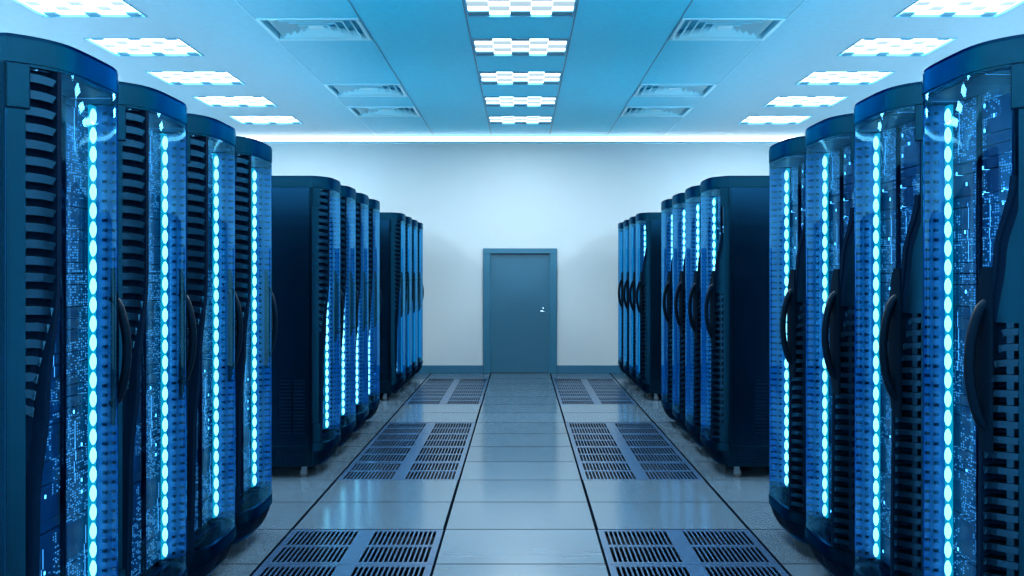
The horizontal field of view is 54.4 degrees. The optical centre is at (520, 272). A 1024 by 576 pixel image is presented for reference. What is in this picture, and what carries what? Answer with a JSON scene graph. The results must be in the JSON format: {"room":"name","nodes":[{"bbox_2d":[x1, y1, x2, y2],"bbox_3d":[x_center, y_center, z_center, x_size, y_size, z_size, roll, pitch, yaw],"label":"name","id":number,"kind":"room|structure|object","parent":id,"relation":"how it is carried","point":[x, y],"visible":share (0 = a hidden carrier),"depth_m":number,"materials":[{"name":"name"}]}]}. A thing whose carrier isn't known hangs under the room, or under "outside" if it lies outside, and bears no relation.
{"room":"server room","nodes":[
{"label":"server room","id":0,"kind":"room"},
{"bbox_2d":[0,0,1023,136],"bbox_3d":[0.000,-2.330,6.470,13.000,0.040,20.940,0,0,0],"label":"ceiling","id":1,"kind":"structure","parent":0,"point":[427,45],"depth_m":10.83,"materials":[{"name":"tile"}]},
{"bbox_2d":[12,0,146,16],"bbox_3d":[-3.830,-2.347,8.575,0.940,0.086,0.800,0,0,0],"label":"ceiling light","id":2,"kind":"object","parent":1,"relation":"attached to","point":[44,8],"visible":0.92,"depth_m":8.74,"materials":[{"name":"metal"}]},
{"bbox_2d":[83,38,203,55],"bbox_3d":[-3.830,-2.347,10.190,0.940,0.086,0.800,0,0,0],"label":"ceiling light","id":3,"kind":"object","parent":1,"relation":"attached to","point":[115,46],"visible":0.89,"depth_m":10.22,"materials":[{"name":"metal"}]},
{"bbox_2d":[145,71,245,84],"bbox_3d":[-3.830,-2.347,11.805,0.940,0.086,0.800,0,0,0],"label":"ceiling light","id":4,"kind":"object","parent":1,"relation":"attached to","point":[169,77],"visible":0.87,"depth_m":11.85,"materials":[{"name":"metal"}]},
{"bbox_2d":[153,72,238,82],"bbox_3d":[-3.830,-2.332,11.805,0.916,0.004,0.776,0,0,0],"label":"diffuser","id":5,"kind":"object","parent":4,"relation":"attached to","point":[167,77],"depth_m":11.81,"materials":[{"name":"white plastic"}]},
{"bbox_2d":[192,96,277,106],"bbox_3d":[-3.830,-2.347,13.420,0.940,0.086,0.800,0,0,0],"label":"ceiling light","id":6,"kind":"object","parent":1,"relation":"attached to","point":[212,101],"visible":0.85,"depth_m":13.46,"materials":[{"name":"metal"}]},
{"bbox_2d":[199,97,271,104],"bbox_3d":[-3.830,-2.332,13.420,0.916,0.004,0.776,0,0,0],"label":"diffuser","id":7,"kind":"object","parent":6,"relation":"attached to","point":[206,100],"depth_m":13.45,"materials":[{"name":"white plastic"}]},
{"bbox_2d":[228,116,302,123],"bbox_3d":[-3.830,-2.347,15.035,0.940,0.086,0.800,0,0,0],"label":"ceiling light","id":8,"kind":"object","parent":1,"relation":"attached to","point":[242,119],"visible":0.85,"depth_m":15.12,"materials":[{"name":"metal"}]},
{"bbox_2d":[235,0,377,136],"bbox_3d":[-2.415,-2.308,6.470,0.008,0.005,20.940,0,0,0],"label":"trim","id":9,"kind":"structure","parent":1,"relation":"attached to","point":[235,0],"depth_m":10.79,"materials":[{"name":"paint"}]},
{"bbox_2d":[256,18,371,40],"bbox_3d":[-1.935,-2.358,9.430,0.938,0.124,0.828,0,0,0],"label":"ceiling vent","id":10,"kind":"object","parent":1,"relation":"in","point":[282,29],"visible":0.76,"depth_m":9.57,"materials":[{"name":"metal"}]},
{"bbox_2d":[324,84,407,96],"bbox_3d":[-1.935,-2.358,12.560,0.938,0.124,0.828,0,0,0],"label":"ceiling vent","id":11,"kind":"object","parent":1,"relation":"in","point":[339,90],"visible":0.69,"depth_m":12.74,"materials":[{"name":"metal"}]},
{"bbox_2d":[347,106,419,116],"bbox_3d":[-1.935,-2.358,14.210,0.938,0.124,0.828,0,0,0],"label":"ceiling vent","id":12,"kind":"object","parent":1,"relation":"in","point":[359,111],"visible":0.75,"depth_m":14.40,"materials":[{"name":"metal"}]},
{"bbox_2d":[348,0,434,136],"bbox_3d":[-1.455,-2.308,6.470,0.008,0.005,20.940,0,0,0],"label":"trim","id":13,"kind":"structure","parent":1,"relation":"attached to","point":[348,0],"depth_m":10.65,"materials":[{"name":"metal"}]},
{"bbox_2d":[462,0,491,136],"bbox_3d":[-0.490,-2.308,6.470,0.012,0.005,20.940,0,0,0],"label":"trim","id":14,"kind":"structure","parent":1,"relation":"attached to","point":[462,0],"depth_m":10.65,"materials":[{"name":"metal"}]},
{"bbox_2d":[464,0,576,16],"bbox_3d":[0.000,-2.347,8.575,0.950,0.086,0.800,0,0,0],"label":"ceiling light","id":15,"kind":"object","parent":1,"relation":"attached to","point":[474,8],"visible":1,"depth_m":8.74,"materials":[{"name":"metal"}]},
{"bbox_2d":[468,2,572,13],"bbox_3d":[0.000,-2.332,8.575,0.926,0.004,0.776,0,0,0],"label":"diffuser","id":16,"kind":"object","parent":15,"relation":"attached to","point":[473,7],"depth_m":8.74,"materials":[{"name":"white plastic"}]},
{"bbox_2d":[472,38,568,55],"bbox_3d":[0.000,-2.347,10.190,0.950,0.086,0.800,0,0,0],"label":"ceiling light","id":17,"kind":"object","parent":1,"relation":"attached to","point":[482,46],"visible":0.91,"depth_m":10.22,"materials":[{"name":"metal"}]},
{"bbox_2d":[479,71,561,84],"bbox_3d":[0.000,-2.347,11.805,0.950,0.086,0.800,0,0,0],"label":"ceiling light","id":18,"kind":"object","parent":1,"relation":"attached to","point":[487,77],"visible":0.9,"depth_m":11.85,"materials":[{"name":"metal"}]},
{"bbox_2d":[484,96,556,106],"bbox_3d":[0.000,-2.347,13.420,0.950,0.086,0.800,0,0,0],"label":"ceiling light","id":19,"kind":"object","parent":1,"relation":"attached to","point":[491,101],"visible":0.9,"depth_m":13.46,"materials":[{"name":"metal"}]},
{"bbox_2d":[486,97,554,104],"bbox_3d":[0.000,-2.332,13.420,0.926,0.004,0.776,0,0,0],"label":"diffuser","id":20,"kind":"object","parent":19,"relation":"attached to","point":[489,100],"depth_m":13.44,"materials":[{"name":"white plastic"}]},
{"bbox_2d":[488,116,552,123],"bbox_3d":[0.000,-2.347,15.035,0.950,0.086,0.800,0,0,0],"label":"ceiling light","id":21,"kind":"object","parent":1,"relation":"attached to","point":[492,119],"visible":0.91,"depth_m":15.12,"materials":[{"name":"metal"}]},
{"bbox_2d":[248,137,792,142],"bbox_3d":[0.000,-2.253,16.852,12.800,0.096,0.155,0,0,0],"label":"light","id":22,"kind":"object","parent":1,"relation":"attached to","point":[262,139],"visible":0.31,"depth_m":16.80,"materials":[{"name":"paint"}]},
{"bbox_2d":[549,0,578,136],"bbox_3d":[0.490,-2.308,6.470,0.012,0.005,20.940,0,0,0],"label":"trim","id":23,"kind":"structure","parent":1,"relation":"attached to","point":[578,0],"depth_m":10.65,"materials":[{"name":"metal"}]},
{"bbox_2d":[606,0,692,136],"bbox_3d":[1.455,-2.308,6.470,0.008,0.005,20.940,0,0,0],"label":"trim","id":24,"kind":"structure","parent":1,"relation":"attached to","point":[692,0],"depth_m":10.65,"materials":[{"name":"metal"}]},
{"bbox_2d":[621,106,693,116],"bbox_3d":[1.935,-2.358,14.210,0.938,0.124,0.828,0,0,0],"label":"ceiling vent","id":25,"kind":"object","parent":1,"relation":"in","point":[630,111],"visible":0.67,"depth_m":14.40,"materials":[{"name":"metal"}]},
{"bbox_2d":[633,84,716,96],"bbox_3d":[1.935,-2.358,12.560,0.938,0.124,0.828,0,0,0],"label":"ceiling vent","id":26,"kind":"object","parent":1,"relation":"in","point":[644,90],"visible":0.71,"depth_m":12.74,"materials":[{"name":"metal"}]},
{"bbox_2d":[669,18,784,40],"bbox_3d":[1.935,-2.358,9.430,0.938,0.124,0.828,0,0,0],"label":"ceiling vent","id":27,"kind":"object","parent":1,"relation":"in","point":[688,29],"visible":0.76,"depth_m":9.57,"materials":[{"name":"metal"}]},
{"bbox_2d":[663,0,805,136],"bbox_3d":[2.415,-2.308,6.470,0.008,0.005,20.940,0,0,0],"label":"trim","id":28,"kind":"structure","parent":1,"relation":"attached to","point":[805,0],"depth_m":10.79,"materials":[{"name":"paint"}]},
{"bbox_2d":[738,116,812,123],"bbox_3d":[3.830,-2.347,15.035,0.940,0.086,0.800,0,0,0],"label":"ceiling light","id":29,"kind":"object","parent":1,"relation":"attached to","point":[750,119],"visible":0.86,"depth_m":15.12,"materials":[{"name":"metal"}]},
{"bbox_2d":[763,96,848,106],"bbox_3d":[3.830,-2.347,13.420,0.940,0.086,0.800,0,0,0],"label":"ceiling light","id":30,"kind":"object","parent":1,"relation":"attached to","point":[779,101],"visible":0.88,"depth_m":13.46,"materials":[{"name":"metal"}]},
{"bbox_2d":[769,97,841,104],"bbox_3d":[3.830,-2.332,13.420,0.916,0.004,0.776,0,0,0],"label":"diffuser","id":31,"kind":"object","parent":30,"relation":"attached to","point":[778,100],"depth_m":13.45,"materials":[{"name":"white plastic"}]},
{"bbox_2d":[795,71,895,84],"bbox_3d":[3.830,-2.347,11.805,0.940,0.086,0.800,0,0,0],"label":"ceiling light","id":32,"kind":"object","parent":1,"relation":"attached to","point":[816,77],"visible":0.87,"depth_m":11.85,"materials":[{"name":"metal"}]},
{"bbox_2d":[802,72,887,82],"bbox_3d":[3.830,-2.332,11.805,0.916,0.004,0.776,0,0,0],"label":"diffuser","id":33,"kind":"object","parent":32,"relation":"attached to","point":[815,77],"depth_m":11.82,"materials":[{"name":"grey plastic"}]},
{"bbox_2d":[837,38,957,55],"bbox_3d":[3.830,-2.347,10.190,0.940,0.086,0.800,0,0,0],"label":"ceiling light","id":34,"kind":"object","parent":1,"relation":"attached to","point":[864,46],"visible":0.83,"depth_m":10.22,"materials":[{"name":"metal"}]},
{"bbox_2d":[894,0,1023,16],"bbox_3d":[3.830,-2.347,8.575,0.940,0.086,0.800,0,0,0],"label":"ceiling light","id":35,"kind":"object","parent":1,"relation":"attached to","point":[919,8],"visible":0.95,"depth_m":8.74,"materials":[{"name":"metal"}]},
{"bbox_2d":[265,143,775,364],"bbox_3d":[0.000,-0.305,17.000,13.000,4.010,0.120,0,0,0],"label":"wall","id":36,"kind":"structure","parent":0,"point":[468,198],"depth_m":16.94,"materials":[{"name":"paint"}]},
{"bbox_2d":[418,365,482,372],"bbox_3d":[-3.562,1.635,16.930,5.875,0.130,0.020,0,0,0],"label":"baseboard","id":37,"kind":"structure","parent":36,"relation":"attached to","point":[425,368],"depth_m":16.92,"materials":[{"name":"paint"}]},
{"bbox_2d":[483,248,556,372],"bbox_3d":[-0.008,0.640,16.968,1.254,2.120,0.183,0,0,0],"label":"door","id":38,"kind":"structure","parent":36,"relation":"in","point":[520,284],"depth_m":16.95,"materials":[{"name":"teal paint"}]},
{"bbox_2d":[557,365,622,372],"bbox_3d":[3.553,1.635,16.930,5.895,0.130,0.020,0,0,0],"label":"baseboard","id":39,"kind":"structure","parent":36,"relation":"attached to","point":[560,368],"depth_m":16.92,"materials":[{"name":"paint"}]},
{"bbox_2d":[260,399,780,575],"bbox_3d":[0.000,2.175,6.470,13.000,0.050,20.940,0,0,0],"label":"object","id":40,"kind":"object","parent":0,"point":[446,476],"depth_m":9.28,"materials":[{"name":"grey metal"}]},
{"bbox_2d":[194,373,852,575],"bbox_3d":[0.000,1.725,6.470,13.000,0.050,20.940,0,0,0],"label":"floor","id":41,"kind":"structure","parent":0,"point":[520,503],"depth_m":7.54,"materials":[{"name":"tile"}]},
{"bbox_2d":[0,33,131,575],"bbox_3d":[-2.178,0.448,3.730,1.185,2.505,0.803,0,0,0],"label":"rack","id":42,"kind":"object","parent":41,"relation":"on","point":[62,311],"visible":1,"depth_m":3.72,"materials":[{"name":"blue metal"}]},
{"bbox_2d":[118,81,196,575],"bbox_3d":[-2.178,0.448,4.550,1.185,2.505,0.803,0,0,0],"label":"rack","id":43,"kind":"object","parent":41,"relation":"on","point":[152,123],"visible":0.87,"depth_m":4.78,"materials":[{"name":"blue metal"}]},
{"bbox_2d":[187,113,242,575],"bbox_3d":[-2.178,0.448,5.370,1.185,2.505,0.803,0,0,0],"label":"rack","id":44,"kind":"object","parent":41,"relation":"on","point":[211,143],"visible":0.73,"depth_m":5.66,"materials":[{"name":"blue metal"}]},
{"bbox_2d":[232,136,277,543],"bbox_3d":[-2.178,0.448,6.190,1.185,2.505,0.803,0,0,0],"label":"rack","id":45,"kind":"object","parent":41,"relation":"on","point":[253,157],"visible":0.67,"depth_m":6.49,"materials":[{"name":"blue metal"}]},
{"bbox_2d":[272,176,343,476],"bbox_3d":[-2.178,0.448,8.630,1.185,2.505,0.803,0,0,0],"label":"rack","id":46,"kind":"object","parent":41,"relation":"on","point":[306,289],"visible":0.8,"depth_m":8.23,"materials":[{"name":"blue metal"}]},
{"bbox_2d":[252,530,442,575],"bbox_3d":[-1.010,1.704,5.819,0.998,0.007,1.566,0,0,0],"label":"floor vent","id":47,"kind":"object","parent":41,"relation":"in","point":[355,551],"depth_m":6.02,"materials":[{"name":"metal"}]},
{"bbox_2d":[338,185,358,446],"bbox_3d":[-2.178,0.448,9.450,1.185,2.505,0.803,0,0,0],"label":"rack","id":48,"kind":"object","parent":41,"relation":"on","point":[348,194],"visible":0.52,"depth_m":9.77,"materials":[{"name":"blue metal"}]},
{"bbox_2d":[353,192,370,431],"bbox_3d":[-2.178,0.448,10.270,1.185,2.505,0.803,0,0,0],"label":"rack","id":49,"kind":"object","parent":41,"relation":"on","point":[362,200],"visible":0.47,"depth_m":10.59,"materials":[{"name":"blue metal"}]},
{"bbox_2d":[366,199,381,419],"bbox_3d":[-2.178,0.448,11.090,1.185,2.505,0.803,0,0,0],"label":"rack","id":50,"kind":"object","parent":41,"relation":"on","point":[374,205],"visible":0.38,"depth_m":11.40,"materials":[{"name":"blue metal"}]},
{"bbox_2d":[380,212,406,399],"bbox_3d":[-2.178,0.448,13.610,1.185,2.505,0.803,0,0,0],"label":"rack","id":51,"kind":"object","parent":41,"relation":"on","point":[392,224],"visible":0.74,"depth_m":13.23,"materials":[{"name":"blue metal"}]},
{"bbox_2d":[337,423,474,479],"bbox_3d":[-1.010,1.704,9.754,0.998,0.007,3.140,0,0,0],"label":"floor vent","id":52,"kind":"object","parent":41,"relation":"on","point":[401,473],"depth_m":9.34,"materials":[{"name":"metal"}]},
{"bbox_2d":[404,216,412,384],"bbox_3d":[-2.178,0.448,14.430,1.185,2.505,0.803,0,0,0],"label":"rack","id":53,"kind":"object","parent":41,"relation":"on","point":[408,224],"visible":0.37,"depth_m":14.51,"materials":[{"name":"blue metal"}]},
{"bbox_2d":[410,219,418,378],"bbox_3d":[-2.178,0.448,15.250,1.185,2.505,0.803,0,0,0],"label":"rack","id":54,"kind":"object","parent":41,"relation":"on","point":[414,222],"visible":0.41,"depth_m":15.37,"materials":[{"name":"blue metal"}]},
{"bbox_2d":[416,222,423,372],"bbox_3d":[-2.178,0.448,16.070,1.185,2.505,0.803,0,0,0],"label":"rack","id":55,"kind":"object","parent":41,"relation":"on","point":[420,225],"visible":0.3,"depth_m":16.14,"materials":[{"name":"blue metal"}]},
{"bbox_2d":[405,379,488,403],"bbox_3d":[-1.010,1.704,14.476,0.998,0.007,3.140,0,0,0],"label":"floor vent","id":56,"kind":"object","parent":41,"relation":"on","point":[449,393],"depth_m":14.18,"materials":[{"name":"metal"}]},
{"bbox_2d":[552,379,635,403],"bbox_3d":[1.010,1.704,14.476,0.998,0.007,3.140,0,0,0],"label":"floor vent","id":57,"kind":"object","parent":41,"relation":"on","point":[591,393],"depth_m":14.18,"materials":[{"name":"metal"}]},
{"bbox_2d":[618,222,624,372],"bbox_3d":[2.156,0.448,16.070,1.227,2.505,0.803,0,0,0],"label":"rack","id":58,"kind":"object","parent":41,"relation":"on","point":[620,225],"visible":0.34,"depth_m":15.98,"materials":[{"name":"blue metal"}]},
{"bbox_2d":[623,219,630,378],"bbox_3d":[2.156,0.448,15.250,1.227,2.505,0.803,0,0,0],"label":"rack","id":59,"kind":"object","parent":41,"relation":"on","point":[625,222],"visible":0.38,"depth_m":15.21,"materials":[{"name":"blue metal"}]},
{"bbox_2d":[629,216,636,384],"bbox_3d":[2.156,0.448,14.430,1.227,2.505,0.803,0,0,0],"label":"rack","id":60,"kind":"object","parent":41,"relation":"on","point":[632,224],"visible":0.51,"depth_m":14.38,"materials":[{"name":"blue metal"}]},
{"bbox_2d":[566,423,703,479],"bbox_3d":[1.010,1.704,9.754,0.998,0.007,3.140,0,0,0],"label":"floor vent","id":61,"kind":"object","parent":41,"relation":"on","point":[639,473],"depth_m":9.34,"materials":[{"name":"metal"}]},
{"bbox_2d":[635,212,660,399],"bbox_3d":[2.156,0.448,13.610,1.227,2.505,0.803,0,0,0],"label":"rack","id":62,"kind":"object","parent":41,"relation":"on","point":[648,224],"visible":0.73,"depth_m":13.23,"materials":[{"name":"blue metal"}]},
{"bbox_2d":[661,199,674,419],"bbox_3d":[2.156,0.448,11.090,1.227,2.505,0.803,0,0,0],"label":"rack","id":63,"kind":"object","parent":41,"relation":"on","point":[666,205],"visible":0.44,"depth_m":11.27,"materials":[{"name":"blue metal"}]},
{"bbox_2d":[672,192,687,431],"bbox_3d":[2.156,0.448,10.270,1.227,2.505,0.803,0,0,0],"label":"rack","id":64,"kind":"object","parent":41,"relation":"on","point":[678,200],"visible":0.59,"depth_m":10.54,"materials":[{"name":"blue metal"}]},
{"bbox_2d":[598,530,788,575],"bbox_3d":[1.010,1.704,5.819,0.998,0.007,1.566,0,0,0],"label":"floor vent","id":65,"kind":"object","parent":41,"relation":"on","point":[685,551],"depth_m":6.02,"materials":[{"name":"metal"}]},
{"bbox_2d":[685,185,702,446],"bbox_3d":[2.156,0.448,9.450,1.227,2.505,0.803,0,0,0],"label":"rack","id":66,"kind":"object","parent":41,"relation":"on","point":[692,194],"visible":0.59,"depth_m":9.60,"materials":[{"name":"blue metal"}]},
{"bbox_2d":[700,176,768,476],"bbox_3d":[2.156,0.448,8.630,1.227,2.505,0.803,0,0,0],"label":"rack","id":67,"kind":"object","parent":41,"relation":"on","point":[734,433],"visible":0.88,"depth_m":8.23,"materials":[{"name":"blue metal"}]},
{"bbox_2d":[769,136,808,543],"bbox_3d":[2.156,0.448,6.190,1.227,2.505,0.803,0,0,0],"label":"rack","id":68,"kind":"object","parent":41,"relation":"on","point":[787,157],"visible":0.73,"depth_m":6.35,"materials":[{"name":"blue metal"}]},
{"bbox_2d":[805,113,853,575],"bbox_3d":[2.156,0.448,5.370,1.227,2.505,0.803,0,0,0],"label":"rack","id":69,"kind":"object","parent":41,"relation":"on","point":[829,143],"visible":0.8,"depth_m":5.43,"materials":[{"name":"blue metal"}]},
{"bbox_2d":[854,81,922,575],"bbox_3d":[2.156,0.448,4.550,1.227,2.505,0.803,0,0,0],"label":"rack","id":70,"kind":"object","parent":41,"relation":"on","point":[888,123],"visible":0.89,"depth_m":4.73,"materials":[{"name":"blue metal"}]},
{"bbox_2d":[922,34,1023,575],"bbox_3d":[2.156,0.448,3.730,1.227,2.505,0.803,0,0,0],"label":"rack","id":71,"kind":"object","parent":41,"relation":"on","point":[973,97],"visible":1,"depth_m":3.80,"materials":[{"name":"blue metal"}]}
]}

